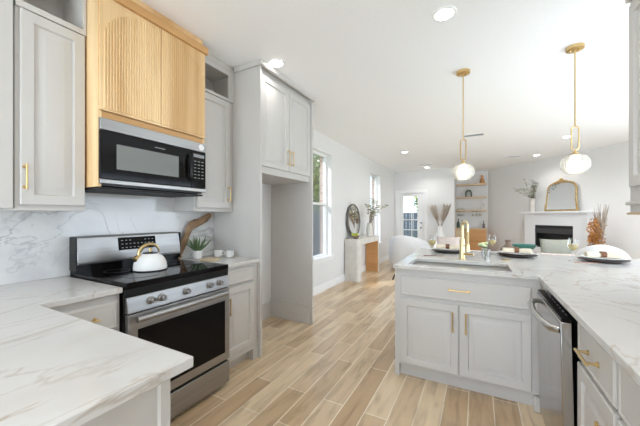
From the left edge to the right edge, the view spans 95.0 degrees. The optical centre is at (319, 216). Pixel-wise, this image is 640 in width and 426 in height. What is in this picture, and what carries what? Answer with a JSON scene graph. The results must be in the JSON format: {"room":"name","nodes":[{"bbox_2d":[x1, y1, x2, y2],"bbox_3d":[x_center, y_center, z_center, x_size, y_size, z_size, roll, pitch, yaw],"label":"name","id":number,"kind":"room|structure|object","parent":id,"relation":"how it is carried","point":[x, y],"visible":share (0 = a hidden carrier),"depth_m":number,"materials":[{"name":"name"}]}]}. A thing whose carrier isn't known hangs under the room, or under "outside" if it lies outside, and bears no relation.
{"room":"kitchen","nodes":[
{"label":"kitchen","id":0,"kind":"room"},
{"bbox_2d":[69,129,394,303],"bbox_3d":[-0.581,-0.067,4.069,0.115,2.740,12.820,0,0,28],"label":"wall","id":1,"kind":"structure","parent":0,"point":[350,170],"depth_m":5.91,"materials":[{"name":"paint"}]},
{"bbox_2d":[0,0,13,208],"bbox_3d":[-1.890,-0.739,1.176,0.280,1.394,0.883,0,0,28],"label":"upper cabinet","id":2,"kind":"object","parent":1,"relation":"attached to","point":[6,6],"visible":1,"depth_m":1.47,"materials":[{"name":"beige paint"}]},
{"bbox_2d":[0,0,85,210],"bbox_3d":[-1.591,-0.734,1.694,0.318,1.404,0.308,0,0,28],"label":"upper cabinet","id":3,"kind":"object","parent":1,"relation":"attached to","point":[49,35],"visible":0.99,"depth_m":1.62,"materials":[{"name":"beige paint"}]},
{"bbox_2d":[0,192,213,284],"bbox_3d":[-1.659,0.096,1.922,0.015,0.585,2.416,0,0,28],"label":"backsplash","id":4,"kind":"structure","parent":1,"relation":"attached to","point":[34,245],"depth_m":1.93,"materials":[{"name":"grey stone"}]},
{"bbox_2d":[85,117,205,197],"bbox_3d":[-1.271,-0.372,2.129,0.470,0.418,0.752,0,0,28],"label":"microwave","id":5,"kind":"object","parent":1,"relation":"attached to","point":[133,160],"visible":0.91,"depth_m":1.96,"materials":[{"name":"black metal"}]},
{"bbox_2d":[85,0,207,187],"bbox_3d":[-1.284,-0.806,2.139,0.437,1.259,0.784,0,0,28],"label":"upper cabinet","id":6,"kind":"object","parent":1,"relation":"attached to","point":[143,69],"visible":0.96,"depth_m":1.91,"materials":[{"name":"brown wood"}]},
{"bbox_2d":[174,53,233,211],"bbox_3d":[-1.044,-0.739,2.711,0.318,1.394,0.443,0,0,28],"label":"upper cabinet","id":7,"kind":"object","parent":1,"relation":"attached to","point":[219,76],"visible":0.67,"depth_m":2.69,"materials":[{"name":"beige paint"}]},
{"bbox_2d":[313,147,334,264],"bbox_3d":[-0.051,-0.169,5.056,0.195,1.934,1.000,0,0,28],"label":"window","id":8,"kind":"structure","parent":1,"relation":"in","point":[321,160],"depth_m":5.36,"materials":[{"name":"white"}]},
{"bbox_2d":[313,255,388,295],"bbox_3d":[0.926,1.237,6.734,0.015,0.130,6.460,0,0,28],"label":"baseboard","id":9,"kind":"structure","parent":1,"relation":"attached to","point":[318,289],"depth_m":5.43,"materials":[{"name":"white"}]},
{"bbox_2d":[370,172,381,244],"bbox_3d":[1.417,-0.159,7.787,0.195,1.914,1.000,0,0,28],"label":"window","id":10,"kind":"structure","parent":1,"relation":"in","point":[374,179],"depth_m":8.16,"materials":[{"name":"white"}]},
{"bbox_2d":[170,260,544,425],"bbox_3d":[2.229,1.353,3.145,5.950,0.100,13.850,0,0,28],"label":"floor","id":11,"kind":"structure","parent":0,"point":[338,369],"depth_m":2.25,"materials":[{"name":"brown wood"}]},
{"bbox_2d":[50,294,118,330],"bbox_3d":[-1.450,0.861,1.595,0.692,0.882,0.367,0,0,28],"label":"base cabinet","id":12,"kind":"object","parent":11,"relation":"on","point":[103,311],"visible":0.17,"depth_m":1.52,"materials":[{"name":"beige paint"}]},
{"bbox_2d":[82,379,169,425],"bbox_3d":[-1.319,0.861,0.870,1.608,0.882,0.783,0,0,28],"label":"base cabinet","id":13,"kind":"object","parent":11,"relation":"on","point":[152,407],"visible":0.06,"depth_m":0.77,"materials":[{"name":"beige paint"}]},
{"bbox_2d":[0,276,192,425],"bbox_3d":[-1.212,0.404,0.994,1.683,0.030,1.204,0,0,28],"label":"countertop","id":14,"kind":"structure","parent":13,"relation":"on","point":[57,368],"depth_m":0.79,"materials":[{"name":"white stone"}]},
{"bbox_2d":[69,232,228,419],"bbox_3d":[-1.149,0.718,2.078,0.708,1.170,0.750,0,0,28],"label":"range","id":15,"kind":"object","parent":11,"relation":"on","point":[183,307],"visible":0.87,"depth_m":1.96,"materials":[{"name":"silver metal"}]},
{"bbox_2d":[132,242,166,271],"bbox_3d":[-1.178,0.273,2.033,0.209,0.189,0.214,0,0,28],"label":"kettle","id":16,"kind":"object","parent":15,"relation":"on","point":[151,261],"visible":1,"depth_m":1.97,"materials":[{"name":"white metal"}]},
{"bbox_2d":[75,259,227,289],"bbox_3d":[-1.141,0.385,2.074,0.586,0.035,0.750,0,0,28],"label":"cooktop","id":17,"kind":"object","parent":15,"relation":"in","point":[178,270],"depth_m":1.91,"materials":[{"name":"black glass"}]},
{"bbox_2d":[227,263,257,368],"bbox_3d":[-0.918,0.861,2.640,0.639,0.882,0.447,0,0,28],"label":"base cabinet","id":18,"kind":"object","parent":11,"relation":"on","point":[242,286],"visible":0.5,"depth_m":2.53,"materials":[{"name":"beige paint"}]},
{"bbox_2d":[183,255,259,267],"bbox_3d":[-0.930,0.404,2.646,0.614,0.030,0.450,0,0,28],"label":"countertop","id":19,"kind":"structure","parent":18,"relation":"on","point":[234,261],"depth_m":2.58,"materials":[{"name":"white stone"}]},
{"bbox_2d":[178,213,211,258],"bbox_3d":[-1.170,0.174,2.748,0.043,0.421,0.393,0,0,28],"label":"driftwood","id":20,"kind":"object","parent":19,"relation":"on","point":[194,223],"visible":0.81,"depth_m":2.69,"materials":[{"name":"brown wood"}]},
{"bbox_2d":[185,235,210,258],"bbox_3d":[-1.103,0.280,2.668,0.177,0.217,0.238,0,0,28],"label":"potted succulent","id":21,"kind":"object","parent":19,"relation":"on","point":[197,248],"visible":0.97,"depth_m":2.66,"materials":[{"name":"green plant"}]},
{"bbox_2d":[193,250,202,258],"bbox_3d":[-1.123,0.350,2.690,0.084,0.077,0.084,0,0,28],"label":"pot","id":22,"kind":"object","parent":21,"relation":"attached to","point":[197,254],"depth_m":2.66,"materials":[{"name":"white ceramic"}]},
{"bbox_2d":[200,257,219,260],"bbox_3d":[-0.982,0.382,2.610,0.170,0.014,0.170,0,0,28],"label":"trivet","id":23,"kind":"object","parent":19,"relation":"on","point":[206,258],"visible":0.99,"depth_m":2.58,"materials":[{"name":"brown wood"}]},
{"bbox_2d":[214,250,224,256],"bbox_3d":[-0.975,0.358,2.825,0.089,0.060,0.086,0,0,28],"label":"mug","id":24,"kind":"object","parent":19,"relation":"on","point":[217,253],"visible":0.98,"depth_m":2.80,"materials":[{"name":"white ceramic"}]},
{"bbox_2d":[225,250,233,257],"bbox_3d":[-0.852,0.358,2.788,0.093,0.060,0.082,0,0,2],"label":"mug","id":25,"kind":"object","parent":19,"relation":"on","point":[230,253],"visible":1,"depth_m":2.75,"materials":[{"name":"white ceramic"}]},
{"bbox_2d":[214,59,314,357],"bbox_3d":[-0.579,-0.067,3.260,0.650,2.738,1.012,0,0,28],"label":"refrigerator surround","id":26,"kind":"object","parent":11,"relation":"on","point":[273,115],"visible":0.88,"depth_m":3.05,"materials":[{"name":"beige paint"}]},
{"bbox_2d":[345,235,378,281],"bbox_3d":[0.952,0.877,6.441,0.300,0.850,1.350,0,0,28],"label":"console table","id":27,"kind":"object","parent":11,"relation":"on","point":[353,247],"visible":0.97,"depth_m":5.90,"materials":[{"name":"stone"}]},
{"bbox_2d":[347,204,359,233],"bbox_3d":[0.726,0.083,6.262,0.072,0.707,0.706,0,0,28],"label":"round mirror","id":28,"kind":"object","parent":27,"relation":"on","point":[353,215],"visible":0.84,"depth_m":6.23,"materials":[{"name":"grey metal"}]},
{"bbox_2d":[351,233,358,238],"bbox_3d":[0.714,0.392,5.923,0.166,0.117,0.156,0,0,-24],"label":"flower bowl","id":29,"kind":"object","parent":27,"relation":"on","point":[354,235],"visible":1,"depth_m":5.88,"materials":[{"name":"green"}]},
{"bbox_2d":[365,198,387,235],"bbox_3d":[1.292,0.016,6.732,0.718,0.870,0.301,0,0,-43],"label":"vase","id":30,"kind":"object","parent":27,"relation":"on","point":[369,230],"visible":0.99,"depth_m":6.64,"materials":[{"name":"ceramic"}]},
{"bbox_2d":[389,235,429,265],"bbox_3d":[2.227,0.878,7.315,1.009,0.848,0.904,0,0,28],"label":"barrel chair","id":31,"kind":"object","parent":11,"relation":"on","point":[401,247],"visible":0.7,"depth_m":6.96,"materials":[{"name":"white fabric"}]},
{"bbox_2d":[430,204,450,246],"bbox_3d":[3.579,0.448,8.691,0.340,1.708,0.540,0,0,-34],"label":"pampas vase","id":32,"kind":"object","parent":11,"relation":"on","point":[445,211],"visible":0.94,"depth_m":8.66,"materials":[{"name":"white ceramic"}]},
{"bbox_2d":[392,261,540,405],"bbox_3d":[1.437,0.861,2.330,1.674,0.882,0.756,0,0,28],"label":"base cabinet","id":33,"kind":"object","parent":11,"relation":"on","point":[477,333],"visible":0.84,"depth_m":2.14,"materials":[{"name":"beige paint"}]},
{"bbox_2d":[393,249,639,385],"bbox_3d":[1.213,0.404,0.779,2.600,0.030,4.920,0,0,28],"label":"countertop","id":34,"kind":"structure","parent":33,"relation":"on","point":[604,298],"depth_m":1.70,"materials":[{"name":"white stone"}]},
{"bbox_2d":[428,235,435,254],"bbox_3d":[1.139,0.288,2.975,0.076,0.200,0.076,0,0,28],"label":"wine glass","id":35,"kind":"object","parent":34,"relation":"on","point":[431,242],"visible":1,"depth_m":2.97,"materials":[{"name":"clear glass"}]},
{"bbox_2d":[431,249,459,252],"bbox_3d":[1.391,0.378,3.192,0.336,0.022,0.336,0,0,28],"label":"charger plate","id":36,"kind":"object","parent":34,"relation":"on","point":[436,250],"visible":0.64,"depth_m":3.19,"materials":[{"name":"black ceramic"}]},
{"bbox_2d":[434,247,459,250],"bbox_3d":[1.391,0.357,3.192,0.300,0.016,0.300,0,0,28],"label":"dinner plate","id":37,"kind":"object","parent":36,"relation":"on","point":[445,249],"visible":0.74,"depth_m":3.18,"materials":[{"name":"white ceramic"}]},
{"bbox_2d":[436,244,459,248],"bbox_3d":[1.391,0.328,3.192,0.230,0.040,0.098,0,0,28],"label":"napkin","id":38,"kind":"object","parent":37,"relation":"on","point":[437,245],"visible":0.96,"depth_m":3.16,"materials":[{"name":"white fabric"}]},
{"bbox_2d":[413,261,508,270],"bbox_3d":[1.131,0.526,2.406,0.727,0.212,0.402,0,0,28],"label":"sink","id":39,"kind":"object","parent":34,"relation":"in","point":[416,262],"visible":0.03,"depth_m":2.46,"materials":[{"name":"metal"}]},
{"bbox_2d":[459,221,473,259],"bbox_3d":[1.298,0.212,2.618,0.061,0.352,0.132,0,0,-20],"label":"faucet","id":40,"kind":"object","parent":34,"relation":"on","point":[464,248],"visible":1,"depth_m":2.63,"materials":[{"name":"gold metal"}]},
{"bbox_2d":[477,242,490,257],"bbox_3d":[1.539,0.315,2.757,0.125,0.148,0.107,0,0,28],"label":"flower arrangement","id":41,"kind":"object","parent":34,"relation":"on","point":[482,244],"visible":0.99,"depth_m":2.75,"materials":[{"name":"clear glass"}]},
{"bbox_2d":[488,235,496,254],"bbox_3d":[1.775,0.288,3.019,0.076,0.200,0.076,0,0,28],"label":"wine glass","id":42,"kind":"object","parent":34,"relation":"on","point":[491,242],"visible":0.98,"depth_m":3.00,"materials":[{"name":"clear glass"}]},
{"bbox_2d":[500,240,513,250],"bbox_3d":[1.976,0.319,3.076,0.156,0.140,0.156,0,0,28],"label":"vase","id":43,"kind":"object","parent":34,"relation":"on","point":[508,244],"visible":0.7,"depth_m":3.05,"materials":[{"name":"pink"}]},
{"bbox_2d":[497,252,537,257],"bbox_3d":[1.914,0.378,2.854,0.336,0.022,0.336,0,0,28],"label":"charger plate","id":44,"kind":"object","parent":34,"relation":"on","point":[499,253],"visible":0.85,"depth_m":2.83,"materials":[{"name":"black ceramic"}]},
{"bbox_2d":[499,251,535,254],"bbox_3d":[1.914,0.357,2.854,0.300,0.016,0.300,0,0,28],"label":"dinner plate","id":45,"kind":"object","parent":44,"relation":"on","point":[519,253],"visible":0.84,"depth_m":2.83,"materials":[{"name":"white ceramic"}]},
{"bbox_2d":[502,247,531,252],"bbox_3d":[1.914,0.328,2.854,0.230,0.040,0.098,0,0,28],"label":"napkin","id":46,"kind":"object","parent":45,"relation":"on","point":[522,250],"visible":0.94,"depth_m":2.83,"materials":[{"name":"white fabric"}]},
{"bbox_2d":[567,238,578,260],"bbox_3d":[2.209,0.288,2.559,0.076,0.200,0.076,0,0,28],"label":"wine glass","id":47,"kind":"object","parent":34,"relation":"on","point":[574,247],"visible":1,"depth_m":2.55,"materials":[{"name":"clear glass"}]},
{"bbox_2d":[577,256,630,262],"bbox_3d":[2.432,0.378,2.519,0.336,0.022,0.336,0,0,28],"label":"charger plate","id":48,"kind":"object","parent":34,"relation":"on","point":[581,257],"visible":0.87,"depth_m":2.48,"materials":[{"name":"black ceramic"}]},
{"bbox_2d":[580,255,627,259],"bbox_3d":[2.432,0.357,2.519,0.300,0.016,0.300,0,0,28],"label":"dinner plate","id":49,"kind":"object","parent":48,"relation":"on","point":[600,258],"visible":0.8,"depth_m":2.49,"materials":[{"name":"white ceramic"}]},
{"bbox_2d":[584,251,623,257],"bbox_3d":[2.432,0.328,2.519,0.230,0.040,0.098,0,0,28],"label":"napkin","id":50,"kind":"object","parent":49,"relation":"on","point":[588,254],"visible":0.98,"depth_m":2.50,"materials":[{"name":"white fabric"}]},
{"bbox_2d":[599,251,606,257],"bbox_3d":[2.432,0.327,2.519,0.036,0.053,0.072,0,0,28],"label":"napkin ring","id":51,"kind":"object","parent":50,"relation":"attached to","point":[604,253],"visible":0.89,"depth_m":2.50,"materials":[{"name":"brown leather"}]},
{"bbox_2d":[455,227,486,250],"bbox_3d":[4.717,0.833,9.148,0.868,0.939,0.613,0,0,28],"label":"bar cabinet","id":52,"kind":"object","parent":11,"relation":"on","point":[476,235],"visible":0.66,"depth_m":8.84,"materials":[{"name":"brown wood"}]},
{"bbox_2d":[455,227,486,229],"bbox_3d":[4.719,0.380,9.150,0.868,0.034,0.608,0,0,28],"label":"countertop","id":53,"kind":"structure","parent":52,"relation":"on","point":[456,227],"depth_m":8.81,"materials":[{"name":"brown wood"}]},
{"bbox_2d":[534,284,550,412],"bbox_3d":[1.436,0.861,1.880,0.090,0.882,0.187,0,0,28],"label":"cabinet filler","id":54,"kind":"object","parent":11,"relation":"on","point":[536,399],"visible":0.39,"depth_m":1.94,"materials":[{"name":"beige paint"}]},
{"bbox_2d":[527,289,580,425],"bbox_3d":[1.460,0.863,1.419,0.731,0.879,0.593,0,0,28],"label":"dishwasher","id":55,"kind":"object","parent":11,"relation":"on","point":[557,328],"visible":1,"depth_m":1.39,"materials":[{"name":"silver metal"}]},
{"bbox_2d":[551,294,580,425],"bbox_3d":[1.524,0.808,1.385,0.585,0.770,0.593,0,0,28],"label":"tub","id":56,"kind":"object","parent":55,"relation":"in","point":[574,322],"depth_m":1.35,"materials":[{"name":"silver metal"}]},
{"bbox_2d":[519,211,597,253],"bbox_3d":[5.508,0.593,6.877,0.308,1.419,1.680,0,0,-10],"label":"fireplace","id":57,"kind":"object","parent":11,"relation":"on","point":[553,225],"visible":0.45,"depth_m":6.77,"materials":[{"name":"white paint"}]},
{"bbox_2d":[513,179,538,211],"bbox_3d":[5.247,-0.529,7.445,0.526,0.822,0.636,0,0,28],"label":"vase","id":58,"kind":"object","parent":57,"relation":"on","point":[532,201],"visible":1,"depth_m":7.44,"materials":[{"name":"ceramic"}]},
{"bbox_2d":[519,211,597,213],"bbox_3d":[5.508,-0.087,6.877,0.308,0.059,1.680,0,0,-10],"label":"mantel shelf","id":59,"kind":"object","parent":57,"relation":"attached to","point":[544,212],"depth_m":6.56,"materials":[{"name":"white paint"}]},
{"bbox_2d":[544,178,578,210],"bbox_3d":[5.606,-0.507,6.822,0.079,0.780,0.808,0,0,-10],"label":"mirror","id":60,"kind":"object","parent":57,"relation":"on","point":[562,195],"visible":0.98,"depth_m":6.79,"materials":[{"name":"gold metal"}]},
{"bbox_2d":[585,204,608,245],"bbox_3d":[5.433,0.524,5.753,0.358,1.556,0.364,0,0,-43],"label":"dried arrangement","id":61,"kind":"object","parent":11,"relation":"on","point":[596,236],"visible":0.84,"depth_m":5.69,"materials":[{"name":"plant"}]},
{"bbox_2d":[573,322,623,425],"bbox_3d":[1.268,0.861,0.951,0.662,0.882,0.405,0,0,28],"label":"base cabinet","id":62,"kind":"object","parent":11,"relation":"on","point":[597,371],"visible":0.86,"depth_m":1.06,"materials":[{"name":"beige paint"}]},
{"bbox_2d":[575,245,630,258],"bbox_3d":[4.077,0.848,4.247,0.544,0.908,0.650,0,0,-42],"label":"barrel chair","id":63,"kind":"object","parent":11,"relation":"on","point":[593,248],"visible":0.23,"depth_m":4.08,"materials":[{"name":"white fabric"}]},
{"bbox_2d":[618,364,639,425],"bbox_3d":[1.026,0.861,0.500,0.662,0.882,0.613,0,0,28],"label":"base cabinet","id":64,"kind":"object","parent":11,"relation":"on","point":[628,389],"visible":0.6,"depth_m":0.83,"materials":[{"name":"beige paint"}]},
{"bbox_3d":[3.565,0.988,5.832,2.720,0.629,0.850,0,0,28],"label":"sofa","id":65,"kind":"object","parent":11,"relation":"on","visible":0},
{"bbox_2d":[437,236,460,244],"bbox_3d":[2.695,0.633,6.158,0.484,0.415,0.178,0,0,28],"label":"cushion","id":66,"kind":"object","parent":65,"relation":"on","point":[440,240],"visible":0.34,"depth_m":6.12,"materials":[{"name":"fabric"}]},
{"bbox_2d":[539,239,570,253],"bbox_3d":[4.272,0.628,5.311,0.480,0.434,0.154,0,0,21],"label":"cushion","id":67,"kind":"object","parent":65,"relation":"on","point":[547,245],"visible":0.6,"depth_m":5.28,"materials":[{"name":"green fabric"}]},
{"bbox_2d":[539,253,574,255],"bbox_3d":[4.257,0.802,5.092,0.720,0.282,0.224,0,0,28],"label":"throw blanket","id":68,"kind":"object","parent":65,"relation":"on","point":[539,253],"visible":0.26,"depth_m":5.09,"materials":[{"name":"fabric"}]},
{"bbox_3d":[4.597,1.055,6.612,0.540,0.494,0.540,0,0,28],"label":"side table","id":69,"kind":"object","parent":11,"relation":"on","visible":0},
{"bbox_2d":[512,244,536,249],"bbox_3d":[4.597,0.721,6.612,0.495,0.172,0.450,0,0,28],"label":"bowl","id":70,"kind":"object","parent":69,"relation":"on","point":[529,246],"visible":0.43,"depth_m":6.48,"materials":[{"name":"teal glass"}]},
{"bbox_2d":[140,0,629,171],"bbox_3d":[2.249,-1.497,3.151,6.220,0.120,14.120,0,0,28],"label":"ceiling","id":71,"kind":"structure","parent":0,"point":[382,79],"depth_m":2.77,"materials":[{"name":"paint"}]},
{"bbox_2d":[267,58,284,67],"bbox_3d":[-0.411,-1.433,2.747,0.164,0.006,0.164,0,0,28],"label":"recessed light","id":72,"kind":"object","parent":71,"relation":"in","point":[276,63],"visible":1,"depth_m":2.73,"materials":[{"name":"white plastic"}]},
{"bbox_2d":[269,60,282,66],"bbox_3d":[-0.411,-1.434,2.747,0.123,0.004,0.123,0,0,28],"label":"diffuser","id":73,"kind":"object","parent":72,"relation":"attached to","point":[274,63],"depth_m":2.74,"materials":[{"name":"white plastic"}]},
{"bbox_2d":[432,6,456,21],"bbox_3d":[0.881,-1.433,2.081,0.164,0.006,0.164,0,0,28],"label":"recessed light","id":74,"kind":"object","parent":71,"relation":"in","point":[445,13],"visible":1,"depth_m":2.07,"materials":[{"name":"white plastic"}]},
{"bbox_2d":[435,9,453,20],"bbox_3d":[0.881,-1.434,2.081,0.123,0.004,0.123,0,0,28],"label":"diffuser","id":75,"kind":"object","parent":74,"relation":"attached to","point":[440,14],"depth_m":2.08,"materials":[{"name":"white plastic"}]},
{"bbox_2d":[452,68,474,179],"bbox_3d":[1.419,-0.899,2.905,0.203,1.076,0.201,0,0,28],"label":"pendant lamp","id":76,"kind":"object","parent":71,"relation":"hanging from","point":[462,171],"visible":1,"depth_m":2.86,"materials":[{"name":"white glass"}]},
{"bbox_2d":[461,133,484,137],"bbox_3d":[2.702,-1.432,5.178,0.360,0.008,0.160,0,0,28],"label":"ceiling vent","id":77,"kind":"object","parent":71,"relation":"in","point":[477,134],"visible":0.84,"depth_m":5.18,"materials":[{"name":"white metal"}]},
{"bbox_2d":[503,155,521,157],"bbox_3d":[4.595,-1.432,7.010,0.360,0.008,0.160,0,0,28],"label":"ceiling vent","id":78,"kind":"object","parent":71,"relation":"in","point":[515,155],"visible":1,"depth_m":7.00,"materials":[{"name":"white metal"}]},
{"bbox_2d":[560,42,590,173],"bbox_3d":[2.160,-0.899,2.483,0.203,1.076,0.201,0,0,28],"label":"pendant lamp","id":79,"kind":"object","parent":71,"relation":"hanging from","point":[575,163],"visible":1,"depth_m":2.46,"materials":[{"name":"white glass"}]},
{"bbox_2d":[395,168,454,247],"bbox_3d":[3.260,-0.067,9.226,1.770,2.740,0.140,0,0,28],"label":"wall","id":80,"kind":"structure","parent":0,"point":[439,184],"depth_m":9.01,"materials":[{"name":"paint"}]},
{"bbox_2d":[395,190,426,241],"bbox_3d":[2.922,0.235,9.380,0.980,2.134,0.183,0,0,28],"label":"door","id":81,"kind":"structure","parent":80,"relation":"in","point":[399,195],"depth_m":9.34,"materials":[{"name":"white wood"}]},
{"bbox_2d":[455,179,455,227],"bbox_3d":[4.223,-0.067,9.276,0.120,2.740,0.859,0,0,28],"label":"wall","id":82,"kind":"structure","parent":0,"point":[455,179],"depth_m":9.23,"materials":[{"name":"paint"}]},
{"bbox_2d":[456,171,487,250],"bbox_3d":[4.900,-0.067,9.469,1.130,2.740,0.119,0,0,28],"label":"wall niche","id":83,"kind":"object","parent":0,"point":[475,220],"visible":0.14,"depth_m":9.39,"materials":[{"name":"paint"}]},
{"bbox_2d":[456,183,486,186],"bbox_3d":[4.802,-1.002,9.316,0.858,0.050,0.239,0,0,28],"label":"wall shelf","id":84,"kind":"object","parent":83,"relation":"attached to","point":[476,184],"visible":0.98,"depth_m":9.27,"materials":[{"name":"brown wood"}]},
{"bbox_2d":[456,196,486,198],"bbox_3d":[4.802,-0.592,9.316,0.858,0.050,0.239,0,0,28],"label":"wall shelf","id":85,"kind":"object","parent":83,"relation":"attached to","point":[481,196],"visible":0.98,"depth_m":9.29,"materials":[{"name":"brown wood"}]},
{"bbox_2d":[465,190,471,196],"bbox_3d":[4.728,-0.735,9.328,0.200,0.234,0.070,0,0,28],"label":"ornament","id":86,"kind":"object","parent":85,"relation":"on","point":[470,191],"visible":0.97,"depth_m":9.30,"materials":[{"name":"grey ceramic"}]},
{"bbox_2d":[456,210,486,211],"bbox_3d":[4.802,-0.182,9.316,0.858,0.050,0.239,0,0,28],"label":"wall shelf","id":87,"kind":"object","parent":83,"relation":"attached to","point":[456,210],"visible":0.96,"depth_m":9.30,"materials":[{"name":"brown wood"}]},
{"bbox_2d":[488,141,639,258],"bbox_3d":[5.750,-0.067,6.744,0.120,2.740,5.003,0,0,-10],"label":"wall","id":88,"kind":"structure","parent":0,"point":[606,181],"depth_m":6.50,"materials":[{"name":"paint"}]},
{"bbox_3d":[0.680,-0.067,-0.974,0.120,2.740,5.128,0,0,28],"label":"wall","id":89,"kind":"structure","parent":0,"visible":0},
{"bbox_2d":[625,0,639,214],"bbox_3d":[1.410,-0.722,0.885,0.349,1.428,1.294,0,0,28],"label":"upper cabinet","id":90,"kind":"object","parent":89,"relation":"attached to","point":[634,8],"visible":1,"depth_m":1.43,"materials":[{"name":"beige paint"}]},
{"label":"outside","id":91,"kind":"structure","parent":0,"visible":0},
{"bbox_3d":[4.733,1.533,8.809,52.000,0.180,48.000,0,0,28],"label":"ground","id":92,"kind":"structure","parent":91,"visible":0},
{"bbox_2d":[404,213,417,237],"bbox_3d":[3.845,0.643,12.027,4.190,1.600,0.070,0,0,28],"label":"fence","id":93,"kind":"object","parent":92,"relation":"on","point":[407,223],"visible":0.09,"depth_m":12.05,"materials":[{"name":"grey"}]},
{"bbox_2d":[413,196,417,211],"bbox_3d":[5.681,-0.547,14.663,2.089,3.989,2.192,0,0,-31],"label":"tree","id":94,"kind":"object","parent":92,"relation":"on","point":[415,197],"visible":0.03,"depth_m":14.98,"materials":[{"name":"green plant"}]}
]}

